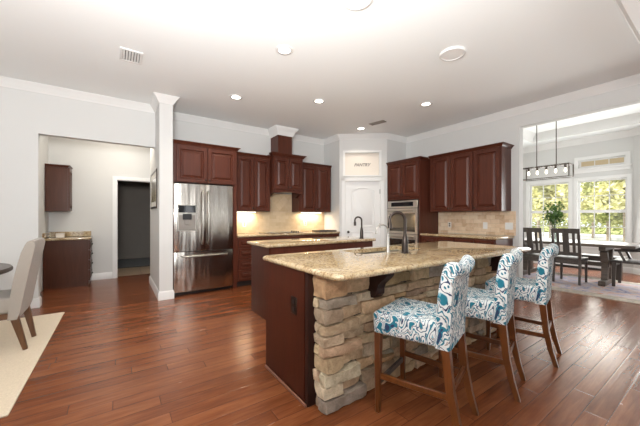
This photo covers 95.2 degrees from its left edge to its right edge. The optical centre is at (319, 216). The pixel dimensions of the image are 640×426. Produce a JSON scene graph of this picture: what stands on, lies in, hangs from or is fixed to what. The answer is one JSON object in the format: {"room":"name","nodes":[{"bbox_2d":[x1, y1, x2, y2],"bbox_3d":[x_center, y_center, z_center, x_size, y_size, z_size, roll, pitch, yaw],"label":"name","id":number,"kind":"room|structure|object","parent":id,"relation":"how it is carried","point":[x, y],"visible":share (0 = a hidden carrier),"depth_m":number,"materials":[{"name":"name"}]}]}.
{"room":"kitchen","nodes":[
{"label":"kitchen","id":0,"kind":"room"},
{"bbox_2d":[40,135,48,291],"bbox_3d":[-4.571,-0.285,4.666,0.120,3.050,1.640,0,0,-35],"label":"wall","id":1,"kind":"structure","parent":0,"point":[44,140],"depth_m":4.94,"materials":[{"name":"paint"}]},
{"bbox_2d":[45,163,72,211],"bbox_3d":[-4.715,-0.512,5.306,0.353,0.824,0.405,0,0,-35],"label":"upper cabinet","id":2,"kind":"object","parent":1,"relation":"attached to","point":[58,178],"visible":1,"depth_m":5.17,"materials":[{"name":"brown wood"}]},
{"bbox_2d":[0,86,154,297],"bbox_3d":[-4.807,-0.285,3.430,5.020,3.050,0.120,0,0,-35],"label":"wall","id":3,"kind":"structure","parent":0,"point":[25,116],"depth_m":3.98,"materials":[{"name":"paint"}]},
{"bbox_2d":[30,296,41,308],"bbox_3d":[-5.372,1.175,3.027,3.633,0.130,0.138,0,0,-35],"label":"baseboard","id":4,"kind":"structure","parent":3,"relation":"attached to","point":[36,302],"depth_m":3.99,"materials":[{"name":"white paint"}]},
{"bbox_2d":[0,74,639,144],"bbox_3d":[0.441,-1.758,3.889,13.793,0.105,6.162,0,0,9],"label":"trim","id":5,"kind":"structure","parent":3,"relation":"attached to","point":[625,82],"depth_m":4.61,"materials":[{"name":"white paint"}]},
{"bbox_2d":[49,136,149,279],"bbox_3d":[-3.664,-0.285,6.367,3.550,3.050,0.120,0,0,-35],"label":"wall","id":6,"kind":"structure","parent":0,"point":[94,165],"depth_m":5.77,"materials":[{"name":"paint"}]},
{"bbox_2d":[42,231,90,238],"bbox_3d":[-4.573,0.321,5.320,0.618,0.092,0.557,0,0,-35],"label":"backsplash","id":7,"kind":"structure","parent":6,"relation":"attached to","point":[72,233],"depth_m":5.53,"materials":[{"name":"beige stone"}]},
{"bbox_2d":[92,272,111,279],"bbox_3d":[-4.333,1.175,5.819,0.325,0.130,0.018,0,0,-35],"label":"baseboard","id":8,"kind":"structure","parent":6,"relation":"attached to","point":[107,275],"depth_m":5.81,"materials":[{"name":"white paint"}]},
{"bbox_2d":[113,176,149,277],"bbox_3d":[-3.834,0.205,6.234,0.960,2.070,0.145,0,0,-35],"label":"trim","id":9,"kind":"structure","parent":6,"relation":"attached to","point":[115,178],"depth_m":5.93,"materials":[{"name":"white paint"}]},
{"bbox_2d":[117,181,149,254],"bbox_3d":[-4.494,-0.110,7.824,3.250,2.700,3.220,0,0,-35],"label":"wall","id":10,"kind":"structure","parent":0,"point":[133,198],"depth_m":8.86,"materials":[{"name":"paint"}]},
{"bbox_2d":[117,253,149,258],"bbox_3d":[-5.350,1.175,9.056,3.050,0.130,0.020,0,0,-35],"label":"baseboard","id":11,"kind":"structure","parent":10,"relation":"attached to","point":[137,255],"depth_m":8.84,"materials":[{"name":"paint"}]},
{"bbox_2d":[150,102,172,291],"bbox_3d":[-2.732,-0.285,5.000,0.180,3.050,1.470,0,0,-35],"label":"wall","id":12,"kind":"structure","parent":0,"point":[161,157],"depth_m":4.42,"materials":[{"name":"paint"}]},
{"bbox_2d":[151,168,156,208],"bbox_3d":[-2.809,-0.450,4.940,0.013,0.620,0.920,0,0,-35],"label":"framed picture","id":13,"kind":"object","parent":12,"relation":"attached to","point":[154,174],"visible":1,"depth_m":4.82,"materials":[{"name":"silver wood"}]},
{"bbox_2d":[152,177,155,201],"bbox_3d":[-2.811,-0.450,4.939,0.001,0.390,0.690,0,0,-35],"label":"print","id":14,"kind":"object","parent":13,"relation":"attached to","point":[154,178],"depth_m":4.82},
{"bbox_2d":[149,276,173,300],"bbox_3d":[-2.727,1.175,4.993,0.216,0.130,1.488,0,0,-35],"label":"baseboard","id":15,"kind":"structure","parent":12,"relation":"attached to","point":[163,295],"depth_m":4.41,"materials":[{"name":"white paint"}]},
{"bbox_2d":[173,119,323,193],"bbox_3d":[-1.335,-0.285,6.074,3.340,3.050,0.200,0,0,-35],"label":"wall","id":16,"kind":"structure","parent":0,"point":[253,143],"depth_m":5.76,"materials":[{"name":"paint"}]},
{"bbox_2d":[237,152,270,211],"bbox_3d":[-1.379,-0.656,5.686,0.755,1.092,0.379,0,0,-35],"label":"upper cabinet","id":17,"kind":"object","parent":16,"relation":"attached to","point":[253,170],"visible":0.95,"depth_m":5.57,"materials":[{"name":"brown wood"}]},
{"bbox_2d":[268,194,291,211],"bbox_3d":[-0.896,-0.303,6.244,0.661,0.384,0.018,0,0,-35],"label":"backsplash","id":18,"kind":"structure","parent":16,"relation":"attached to","point":[278,202],"depth_m":6.28,"materials":[{"name":"tile"}]},
{"bbox_2d":[237,212,323,232],"bbox_3d":[-0.850,0.105,6.276,2.302,0.428,0.018,0,0,-35],"label":"backsplash","id":19,"kind":"structure","parent":16,"relation":"attached to","point":[256,222],"depth_m":6.24,"materials":[{"name":"tile"}]},
{"bbox_2d":[267,135,306,197],"bbox_3d":[-0.749,-1.050,6.032,0.780,1.300,0.538,0,0,-35],"label":"range hood","id":20,"kind":"object","parent":16,"relation":"attached to","point":[286,168],"visible":0.95,"depth_m":5.87,"materials":[{"name":"brown wood"}]},
{"bbox_2d":[268,125,298,138],"bbox_3d":[-0.780,-1.730,6.064,0.520,0.160,0.450,0,0,-35],"label":"trim","id":21,"kind":"structure","parent":20,"relation":"attached to","point":[275,130],"depth_m":5.92,"materials":[{"name":"white paint"}]},
{"bbox_2d":[292,162,331,211],"bbox_3d":[-0.174,-0.636,6.524,0.830,1.052,0.379,0,0,-35],"label":"upper cabinet","id":22,"kind":"object","parent":16,"relation":"attached to","point":[316,196],"visible":0.91,"depth_m":6.38,"materials":[{"name":"brown wood"}]},
{"bbox_2d":[0,0,639,138],"bbox_3d":[-0.476,-1.910,1.666,10.360,0.200,11.520,0,0,-35],"label":"ceiling","id":23,"kind":"structure","parent":0,"point":[379,61],"depth_m":3.28,"materials":[{"name":"paint"}]},
{"bbox_2d":[119,47,142,64],"bbox_3d":[-2.122,-1.803,3.287,0.215,0.012,0.300,0,0,-35],"label":"ceiling vent","id":24,"kind":"object","parent":23,"relation":"in","point":[127,55],"visible":1,"depth_m":3.28,"materials":[{"name":"white metal"}]},
{"bbox_2d":[229,94,242,99],"bbox_3d":[-1.267,-1.806,4.411,0.196,0.008,0.196,0,0,-35],"label":"recessed light","id":25,"kind":"object","parent":23,"relation":"in","point":[233,96],"visible":1,"depth_m":4.41,"materials":[{"name":"white paint"}]},
{"bbox_2d":[275,45,293,54],"bbox_3d":[-0.385,-1.806,3.169,0.196,0.008,0.196,0,0,-35],"label":"recessed light","id":26,"kind":"object","parent":23,"relation":"in","point":[281,49],"visible":1,"depth_m":3.17,"materials":[{"name":"white paint"}]},
{"bbox_2d":[313,98,324,103],"bbox_3d":[-0.015,-1.806,4.562,0.196,0.008,0.196,0,0,-35],"label":"recessed light","id":27,"kind":"object","parent":23,"relation":"in","point":[317,101],"visible":1,"depth_m":4.56,"materials":[{"name":"white paint"}]},
{"bbox_2d":[341,0,371,10],"bbox_3d":[0.303,-1.797,2.403,0.270,0.026,0.270,0,0,-35],"label":"ceiling speaker","id":28,"kind":"object","parent":23,"relation":"attached to","point":[354,5],"visible":1,"depth_m":2.46,"materials":[{"name":"white paint"}]},
{"bbox_2d":[369,120,385,125],"bbox_3d":[1.101,-1.803,5.600,0.320,0.012,0.130,0,0,43],"label":"ceiling vent","id":29,"kind":"object","parent":23,"relation":"in","point":[381,121],"visible":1,"depth_m":5.57,"materials":[{"name":"grey metal"}]},
{"bbox_2d":[420,102,432,106],"bbox_3d":[1.698,-1.806,4.684,0.196,0.008,0.196,0,0,-35],"label":"recessed light","id":30,"kind":"object","parent":23,"relation":"in","point":[424,104],"visible":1,"depth_m":4.69,"materials":[{"name":"white paint"}]},
{"bbox_2d":[439,46,465,60],"bbox_3d":[1.460,-1.797,3.225,0.270,0.026,0.270,0,0,-35],"label":"ceiling speaker","id":31,"kind":"object","parent":23,"relation":"attached to","point":[452,53],"visible":1,"depth_m":3.20,"materials":[{"name":"white paint"}]},
{"bbox_2d":[442,49,463,59],"bbox_3d":[1.460,-1.799,3.225,0.221,0.020,0.221,0,0,-35],"label":"grille","id":32,"kind":"object","parent":31,"relation":"attached to","point":[447,54],"depth_m":3.22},
{"bbox_2d":[614,0,639,43],"bbox_3d":[3.942,-1.758,0.731,3.672,0.105,4.502,0,0,-35],"label":"trim","id":33,"kind":"structure","parent":23,"relation":"attached to","point":[619,4],"depth_m":2.63,"materials":[{"name":"white paint"}]},
{"bbox_2d":[620,0,639,34],"bbox_3d":[3.999,-1.724,0.721,3.590,0.169,4.420,0,0,-35],"label":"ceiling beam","id":34,"kind":"structure","parent":23,"relation":"attached to","point":[632,7],"depth_m":2.32,"materials":[{"name":"white paint"}]},
{"bbox_2d":[0,257,639,425],"bbox_3d":[0.096,1.290,4.329,14.100,0.100,15.000,0,0,-35],"label":"floor","id":35,"kind":"structure","parent":0,"point":[118,354],"depth_m":2.33,"materials":[{"name":"brown wood"}]},
{"bbox_2d":[0,312,64,417],"bbox_3d":[-3.875,1.234,1.935,3.045,0.012,2.400,0,0,-35],"label":"area rug","id":36,"kind":"object","parent":35,"relation":"on","point":[17,365],"visible":1,"depth_m":2.63,"materials":[{"name":"beige carpet"}]},
{"bbox_2d":[0,263,12,274],"bbox_3d":[-3.520,0.854,2.401,1.380,0.748,1.380,0,0,-35],"label":"round table","id":37,"kind":"object","parent":36,"relation":"on","point":[4,268],"visible":1,"depth_m":2.78,"materials":[{"name":"grey wood"}]},
{"bbox_2d":[0,237,44,349],"bbox_3d":[-3.002,0.717,2.736,0.592,1.022,0.480,0,0,-35],"label":"dining chair","id":38,"kind":"object","parent":36,"relation":"on","point":[15,301],"visible":1,"depth_m":2.67,"materials":[{"name":"beige fabric"}]},
{"bbox_2d":[43,238,92,289],"bbox_3d":[-4.556,0.823,5.340,0.653,0.835,0.530,0,0,-35],"label":"base cabinet","id":39,"kind":"object","parent":35,"relation":"on","point":[66,263],"visible":0.98,"depth_m":5.11,"materials":[{"name":"brown wood"}]},
{"bbox_2d":[45,236,92,240],"bbox_3d":[-4.558,0.387,5.323,0.640,0.037,0.565,0,0,-35],"label":"countertop","id":40,"kind":"structure","parent":39,"relation":"on","point":[68,237],"depth_m":5.18,"materials":[{"name":"beige stone"}]},
{"bbox_2d":[56,233,64,237],"bbox_3d":[-4.648,0.330,5.233,0.116,0.075,0.106,0,0,-35],"label":"storage box","id":41,"kind":"object","parent":40,"relation":"on","point":[58,235],"visible":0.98,"depth_m":5.20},
{"bbox_2d":[117,257,149,268],"bbox_3d":[-4.722,1.234,8.196,2.200,0.012,1.750,0,0,-35],"label":"floor mat","id":42,"kind":"object","parent":35,"relation":"on","point":[133,262],"visible":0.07,"depth_m":7.89,"materials":[{"name":"grey fabric"}]},
{"bbox_2d":[174,183,232,295],"bbox_3d":[-2.026,0.357,4.988,0.915,1.765,0.695,0,0,-35],"label":"refrigerator","id":43,"kind":"object","parent":35,"relation":"on","point":[203,214],"visible":0.98,"depth_m":4.73,"materials":[{"name":"silver metal"}]},
{"bbox_2d":[173,139,240,289],"bbox_3d":[-2.013,0.020,5.069,1.070,2.440,0.669,0,0,-35],"label":"tall cabinet","id":44,"kind":"object","parent":35,"relation":"on","point":[193,162],"visible":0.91,"depth_m":4.82,"materials":[{"name":"brown wood"}]},
{"bbox_2d":[237,237,262,286],"bbox_3d":[-1.409,0.800,5.497,0.500,0.880,0.643,0,0,-35],"label":"base cabinet","id":45,"kind":"object","parent":35,"relation":"on","point":[243,249],"visible":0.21,"depth_m":5.20,"materials":[{"name":"brown wood"}]},
{"bbox_2d":[237,231,339,237],"bbox_3d":[-0.675,0.340,6.025,2.302,0.040,0.625,0,0,-35],"label":"countertop","id":46,"kind":"structure","parent":45,"relation":"on","point":[304,232],"depth_m":5.67,"materials":[{"name":"beige stone"}]},
{"bbox_2d":[259,231,302,233],"bbox_3d":[-0.792,0.304,5.941,0.760,0.030,0.460,0,0,-35],"label":"cooktop","id":47,"kind":"object","parent":46,"relation":"in","point":[287,231],"visible":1,"depth_m":5.88,"materials":[{"name":"black glass"}]},
{"bbox_2d":[312,230,336,231],"bbox_3d":[0.095,0.304,6.435,0.460,0.030,0.300,0,0,-35],"label":"cooktop","id":48,"kind":"object","parent":46,"relation":"on","point":[312,230],"visible":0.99,"depth_m":6.34,"materials":[{"name":"black metal"}]},
{"bbox_2d":[263,235,305,239],"bbox_3d":[-0.823,0.800,5.905,0.920,0.880,0.643,0,0,-35],"label":"base cabinet","id":49,"kind":"object","parent":35,"relation":"on","point":[288,236],"visible":0.06,"depth_m":5.64,"materials":[{"name":"brown wood"}]},
{"bbox_2d":[251,241,372,319],"bbox_3d":[-0.044,0.800,4.129,1.700,0.880,0.598,0,0,-35],"label":"kitchen island","id":50,"kind":"object","parent":35,"relation":"on","point":[258,265],"visible":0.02,"depth_m":3.72,"materials":[{"name":"brown wood"}]},
{"bbox_2d":[247,236,375,247],"bbox_3d":[-0.066,0.340,4.143,1.780,0.040,0.640,0,0,-35],"label":"island countertop","id":51,"kind":"structure","parent":50,"relation":"on","point":[343,239],"depth_m":3.89,"materials":[{"name":"beige stone"}]},
{"bbox_2d":[354,216,362,237],"bbox_3d":[0.586,0.154,4.399,0.145,0.332,0.093,0,0,-29],"label":"kitchen faucet","id":52,"kind":"object","parent":51,"relation":"on","point":[361,228],"visible":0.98,"depth_m":4.39,"materials":[{"name":"black metal"}]},
{"bbox_2d":[306,233,338,237],"bbox_3d":[-0.087,0.800,6.417,0.870,0.880,0.643,0,0,-35],"label":"base cabinet","id":53,"kind":"object","parent":35,"relation":"on","point":[337,234],"visible":0.06,"depth_m":6.16,"materials":[{"name":"brown wood"}]},
{"bbox_2d":[265,256,501,414],"bbox_3d":[0.841,0.800,2.748,2.543,0.880,0.937,0,0,-35],"label":"kitchen island","id":54,"kind":"object","parent":35,"relation":"on","point":[320,331],"visible":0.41,"depth_m":2.04,"materials":[{"name":"beige stone"}]},
{"bbox_2d":[291,296,296,315],"bbox_3d":[-0.182,0.615,2.035,0.006,0.120,0.080,0,0,-35],"label":"outlet plate","id":55,"kind":"object","parent":54,"relation":"attached to","point":[293,298],"depth_m":2.03,"materials":[{"name":"black plastic"}]},
{"bbox_2d":[263,241,530,280],"bbox_3d":[0.874,0.340,2.760,2.615,0.040,1.035,0,0,-35],"label":"island countertop","id":56,"kind":"structure","parent":54,"relation":"on","point":[340,264],"depth_m":2.31,"materials":[{"name":"beige stone"}]},
{"bbox_2d":[358,250,400,253],"bbox_3d":[0.618,0.470,2.877,0.844,0.219,0.344,0,0,-35],"label":"sink","id":57,"kind":"object","parent":56,"relation":"in","point":[390,250],"visible":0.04,"depth_m":3.06,"materials":[{"name":"silver metal"}]},
{"bbox_2d":[375,224,389,252],"bbox_3d":[0.567,0.192,2.647,0.136,0.256,0.033,0,0,-5],"label":"water faucet","id":58,"kind":"object","parent":56,"relation":"on","point":[388,241],"visible":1,"depth_m":2.64,"materials":[{"name":"silver metal"}]},
{"bbox_2d":[388,211,408,253],"bbox_3d":[0.695,0.133,2.610,0.192,0.374,0.103,0,0,0],"label":"kitchen faucet","id":59,"kind":"object","parent":56,"relation":"on","point":[404,238],"visible":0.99,"depth_m":2.58,"materials":[{"name":"brown metal"}]},
{"bbox_2d":[386,156,437,242],"bbox_3d":[1.965,0.030,6.207,0.678,2.420,0.880,0,0,-35],"label":"tall cabinet","id":60,"kind":"object","parent":35,"relation":"on","point":[408,179],"visible":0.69,"depth_m":5.89,"materials":[{"name":"brown wood"}]},
{"bbox_2d":[387,200,418,244],"bbox_3d":[1.878,0.305,6.177,0.588,1.280,0.765,0,0,-35],"label":"double oven","id":61,"kind":"object","parent":60,"relation":"in","point":[410,208],"visible":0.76,"depth_m":5.99,"materials":[{"name":"silver metal"}]},
{"bbox_2d":[374,255,478,425],"bbox_3d":[0.680,0.743,1.867,0.535,0.995,0.441,0,0,38],"label":"bar stool","id":62,"kind":"object","parent":35,"relation":"on","point":[441,325],"visible":1,"depth_m":1.74,"materials":[{"name":"blue fabric"}]},
{"bbox_2d":[421,235,454,242],"bbox_3d":[2.403,0.800,5.604,0.648,0.880,0.700,0,0,-35],"label":"base cabinet","id":63,"kind":"object","parent":35,"relation":"on","point":[423,238],"visible":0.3,"depth_m":5.46,"materials":[{"name":"brown wood"}]},
{"bbox_2d":[437,248,525,402],"bbox_3d":[1.249,0.743,2.262,0.535,0.995,0.441,0,0,40],"label":"bar stool","id":64,"kind":"object","parent":35,"relation":"on","point":[497,306],"visible":0.78,"depth_m":2.06,"materials":[{"name":"blue fabric"}]},
{"bbox_2d":[455,238,512,245],"bbox_3d":[2.798,0.800,5.035,0.648,0.880,0.680,0,0,-35],"label":"base cabinet","id":65,"kind":"object","parent":35,"relation":"on","point":[507,242],"visible":0.06,"depth_m":4.81,"materials":[{"name":"brown wood"}]},
{"bbox_2d":[420,232,513,239],"bbox_3d":[2.614,0.340,5.320,0.625,0.040,1.413,0,0,-35],"label":"countertop","id":66,"kind":"structure","parent":65,"relation":"on","point":[456,235],"depth_m":5.06,"materials":[{"name":"beige stone"}]},
{"bbox_2d":[485,243,561,367],"bbox_3d":[1.886,0.743,2.716,0.535,0.995,0.441,0,0,43],"label":"bar stool","id":67,"kind":"object","parent":35,"relation":"on","point":[538,290],"visible":0.8,"depth_m":2.52,"materials":[{"name":"blue fabric"}]},
{"bbox_2d":[523,271,639,303],"bbox_3d":[4.794,1.234,5.402,1.880,0.012,3.300,0,0,-35],"label":"area rug","id":68,"kind":"object","parent":35,"relation":"on","point":[629,292],"visible":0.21,"depth_m":5.02,"materials":[{"name":"beige carpet"}]},
{"bbox_2d":[523,227,542,274],"bbox_3d":[4.327,0.717,5.895,0.524,1.017,0.430,0,0,-32],"label":"dining chair","id":69,"kind":"object","parent":68,"relation":"on","point":[534,255],"visible":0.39,"depth_m":5.76,"materials":[{"name":"brown wood"}]},
{"bbox_2d":[551,228,588,284],"bbox_3d":[4.705,0.717,5.511,0.524,1.017,0.430,0,0,-35],"label":"dining chair","id":70,"kind":"object","parent":68,"relation":"on","point":[575,258],"visible":0.86,"depth_m":5.39,"materials":[{"name":"brown wood"}]},
{"bbox_2d":[523,237,639,286],"bbox_3d":[4.991,0.853,5.819,0.960,0.750,1.900,0,0,-35],"label":"dining table","id":71,"kind":"object","parent":68,"relation":"on","point":[606,248],"visible":0.62,"depth_m":5.31,"materials":[{"name":"brown wood"}]},
{"bbox_2d":[540,201,565,236],"bbox_3d":[4.817,0.073,6.031,0.416,0.810,0.483,0,0,26],"label":"potted plant","id":72,"kind":"object","parent":71,"relation":"on","point":[553,217],"visible":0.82,"depth_m":5.99,"materials":[{"name":"green plant"}]},
{"bbox_2d":[611,248,639,285],"bbox_3d":[5.535,0.720,5.090,0.564,1.013,0.597,0,0,-35],"label":"chair","id":73,"kind":"object","parent":68,"relation":"on","point":[618,261],"visible":0.88,"depth_m":5.15,"materials":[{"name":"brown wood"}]},
{"bbox_2d":[555,253,627,279],"bbox_3d":[5.571,1.012,6.247,0.360,0.455,1.360,0,0,-35],"label":"bench","id":74,"kind":"object","parent":35,"relation":"on","point":[595,257],"visible":0.2,"depth_m":6.00,"materials":[{"name":"brown wood"}]},
{"bbox_2d":[324,139,405,245],"bbox_3d":[0.947,-0.285,6.703,2.044,3.050,0.649,0,0,10],"label":"wall","id":75,"kind":"structure","parent":0,"point":[392,150],"depth_m":6.46,"materials":[{"name":"paint"}]},
{"bbox_2d":[343,150,381,175],"bbox_3d":[0.929,-1.183,6.477,0.845,0.565,0.112,0,0,3],"label":"sign","id":76,"kind":"object","parent":75,"relation":"attached to","point":[355,162],"visible":1,"depth_m":6.47,"materials":[{"name":"white paint"}]},
{"bbox_2d":[342,177,383,246],"bbox_3d":[0.946,0.188,6.467,0.930,2.105,0.170,0,0,3],"label":"door","id":77,"kind":"structure","parent":75,"relation":"in","point":[362,197],"depth_m":6.44,"materials":[{"name":"white paint"}]},
{"bbox_2d":[406,84,639,277],"bbox_3d":[4.050,-0.285,3.941,0.150,3.050,9.850,0,0,-35],"label":"wall","id":78,"kind":"structure","parent":0,"point":[509,130],"depth_m":4.90,"materials":[{"name":"paint"}]},
{"bbox_2d":[428,148,482,211],"bbox_3d":[2.569,-0.655,5.584,0.399,1.110,0.872,0,0,-35],"label":"upper cabinet","id":79,"kind":"object","parent":78,"relation":"attached to","point":[451,173],"visible":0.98,"depth_m":5.44,"materials":[{"name":"brown wood"}]},
{"bbox_2d":[438,211,515,235],"bbox_3d":[2.872,0.110,5.487,0.016,0.418,1.433,0,0,-35],"label":"backsplash","id":80,"kind":"structure","parent":78,"relation":"attached to","point":[461,222],"depth_m":5.41,"materials":[{"name":"tile"}]},
{"bbox_2d":[483,222,487,228],"bbox_3d":[2.991,0.155,5.294,0.008,0.120,0.078,0,0,-35],"label":"outlet plate","id":81,"kind":"object","parent":80,"relation":"attached to","point":[485,224],"visible":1,"depth_m":5.29,"materials":[{"name":"white plastic"}]},
{"bbox_2d":[505,223,512,229],"bbox_3d":[3.214,0.155,4.974,0.009,0.120,0.120,0,0,-35],"label":"switch plate","id":82,"kind":"object","parent":80,"relation":"attached to","point":[508,226],"visible":1,"depth_m":4.97,"materials":[{"name":"white plastic"}]},
{"bbox_2d":[472,142,513,211],"bbox_3d":[2.964,-0.655,5.015,0.399,1.110,0.505,0,0,-35],"label":"upper cabinet","id":83,"kind":"object","parent":78,"relation":"attached to","point":[491,162],"visible":1,"depth_m":4.90,"materials":[{"name":"brown wood"}]},
{"bbox_2d":[523,136,633,267],"bbox_3d":[6.246,-0.510,7.440,0.150,3.500,2.410,0,0,-35],"label":"wall","id":84,"kind":"structure","parent":0,"point":[564,154],"depth_m":7.19,"materials":[{"name":"paint"}]},
{"bbox_2d":[526,178,572,246],"bbox_3d":[6.007,-0.107,7.683,0.135,1.695,1.050,0,0,-35],"label":"window","id":85,"kind":"structure","parent":84,"relation":"in","point":[569,182],"depth_m":7.63,"materials":[{"name":"white paint"}]},
{"bbox_2d":[573,174,631,249],"bbox_3d":[6.587,-0.107,6.849,0.135,1.695,1.040,0,0,-35],"label":"window","id":86,"kind":"structure","parent":84,"relation":"in","point":[628,181],"depth_m":6.76,"materials":[{"name":"white paint"}]},
{"bbox_2d":[574,151,631,173],"bbox_3d":[6.587,-1.260,6.849,0.135,0.390,1.000,0,0,-35],"label":"window","id":87,"kind":"structure","parent":84,"relation":"in","point":[619,159],"depth_m":6.82,"materials":[{"name":"white paint"}]},
{"bbox_2d":[523,103,639,147],"bbox_3d":[5.344,-2.060,5.541,4.100,0.300,4.800,0,0,-35],"label":"ceiling","id":88,"kind":"structure","parent":0,"point":[635,108],"depth_m":6.46,"materials":[{"name":"paint"}]},
{"bbox_2d":[523,121,573,180],"bbox_3d":[4.760,-1.456,6.152,0.276,1.308,0.836,0,0,-35],"label":"linear chandelier","id":89,"kind":"object","parent":88,"relation":"hanging from","point":[556,165],"visible":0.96,"depth_m":6.07,"materials":[{"name":"metal"}]},
{"bbox_2d":[634,134,639,268],"bbox_3d":[6.754,-0.510,5.413,0.120,3.500,2.000,0,0,10],"label":"wall","id":90,"kind":"structure","parent":0,"point":[637,137],"depth_m":6.31,"materials":[{"name":"paint"}]},
{"bbox_2d":[523,126,639,152],"bbox_3d":[5.089,-1.839,5.775,3.650,0.142,3.824,0,0,-35],"label":"trim","id":91,"kind":"structure","parent":90,"relation":"attached to","point":[635,131],"depth_m":7.01,"materials":[{"name":"white paint"}]},
{"bbox_2d":[523,112,639,141],"bbox_3d":[5.201,-2.010,5.746,2.400,0.200,2.600,0,0,-35],"label":"trim","id":92,"kind":"structure","parent":90,"relation":"attached to","point":[634,118],"depth_m":6.61,"materials":[{"name":"white paint"}]},
{"bbox_2d":[533,261,639,274],"bbox_3d":[5.089,1.175,5.775,3.650,0.130,3.824,0,0,-35],"label":"baseboard","id":93,"kind":"structure","parent":90,"relation":"attached to","point":[625,269],"depth_m":6.48,"materials":[{"name":"white paint"}]},
{"label":"outside","id":94,"kind":"structure","parent":0,"visible":0},
{"bbox_2d":[541,226,622,234],"bbox_3d":[28.576,1.540,19.861,50.400,0.100,80.000,0,0,-35],"label":"lawn","id":95,"kind":"structure","parent":94,"point":[615,232],"depth_m":30.05,"materials":[{"name":"green plant"}]},
{"bbox_2d":[532,209,622,233],"bbox_3d":[24.026,0.367,27.617,2.808,3.240,24.509,0,0,-35],"label":"hedge","id":96,"kind":"object","parent":95,"relation":"on","point":[566,219],"visible":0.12,"depth_m":26.87,"materials":[{"name":"green plant"}]},
{"bbox_2d":[532,232,622,241],"bbox_3d":[14.072,1.475,18.914,22.300,0.030,65.000,0,0,-35],"label":"driveway","id":97,"kind":"structure","parent":95,"relation":"on","point":[598,237],"depth_m":20.82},
{"bbox_2d":[532,188,567,237],"bbox_3d":[14.133,-1.871,19.067,3.117,6.638,3.291,0,0,-35],"label":"tree","id":98,"kind":"object","parent":97,"relation":"on","point":[564,214],"visible":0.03,"depth_m":18.93,"materials":[{"name":"green plant"}]},
{"bbox_2d":[532,184,589,238],"bbox_3d":[11.926,-1.094,15.035,2.465,5.084,2.884,0,0,-35],"label":"tree","id":99,"kind":"object","parent":97,"relation":"on","point":[549,190],"visible":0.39,"depth_m":14.77,"materials":[{"name":"green plant"}]},
{"bbox_2d":[560,184,593,237],"bbox_3d":[18.567,-2.738,20.073,4.531,8.370,4.568,0,0,-35],"label":"tree","id":100,"kind":"object","parent":97,"relation":"on","point":[592,230],"visible":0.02,"depth_m":20.15,"materials":[{"name":"green plant"}]},
{"bbox_2d":[580,180,622,241],"bbox_3d":[15.966,-1.034,16.573,2.746,4.963,3.017,0,0,-11],"label":"tree","id":101,"kind":"object","parent":97,"relation":"on","point":[615,218],"visible":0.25,"depth_m":16.27,"materials":[{"name":"green plant"}]},
{"bbox_2d":[587,179,624,241],"bbox_3d":[13.520,-1.079,12.891,2.324,5.053,2.551,0,0,-35],"label":"tree","id":102,"kind":"object","parent":97,"relation":"on","point":[618,187],"visible":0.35,"depth_m":13.00,"materials":[{"name":"green plant"}]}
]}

